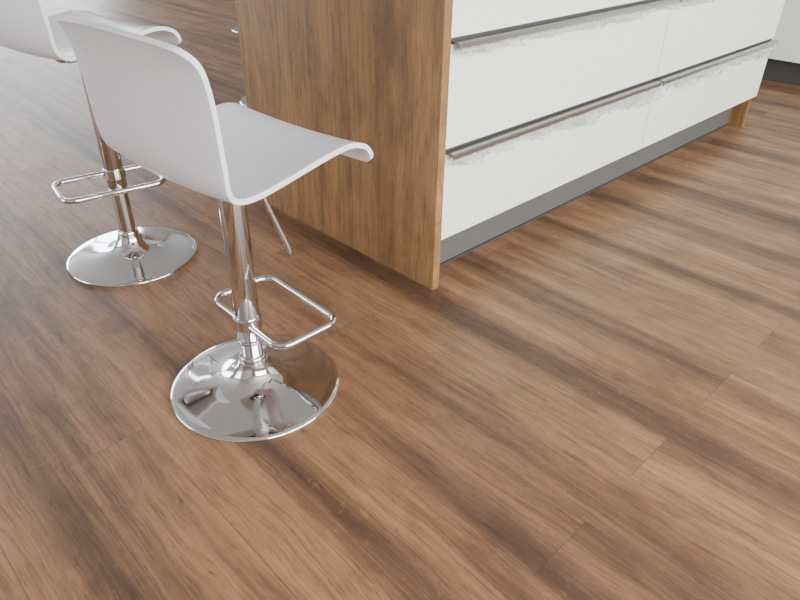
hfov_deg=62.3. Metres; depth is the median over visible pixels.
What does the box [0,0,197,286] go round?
bar stool
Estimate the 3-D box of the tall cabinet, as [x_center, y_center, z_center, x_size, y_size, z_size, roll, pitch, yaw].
[2.842,-2.462,3.871,0.652,2.300,5.000,-27,42,-36]
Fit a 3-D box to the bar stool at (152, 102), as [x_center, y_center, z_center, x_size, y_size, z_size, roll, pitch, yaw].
[-0.367,-0.168,1.498,0.444,0.904,0.453,26,40,33]
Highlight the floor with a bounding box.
[0,0,799,599]
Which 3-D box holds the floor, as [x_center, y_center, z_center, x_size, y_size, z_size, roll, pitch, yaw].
[-1.554,-0.828,3.442,9.100,0.100,12.900,-27,42,-36]
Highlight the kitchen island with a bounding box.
[235,0,784,289]
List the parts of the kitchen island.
panel, drawer, drawer, handle, drawer, handle, drawer, handle, drawer, panel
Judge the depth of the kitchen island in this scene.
2.19 m
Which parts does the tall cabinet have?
door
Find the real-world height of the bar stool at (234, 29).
1.004 m
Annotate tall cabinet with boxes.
[762,0,799,85]
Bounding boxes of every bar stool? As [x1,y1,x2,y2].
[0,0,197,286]
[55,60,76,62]
[57,16,372,442]
[231,26,238,32]
[240,95,246,106]

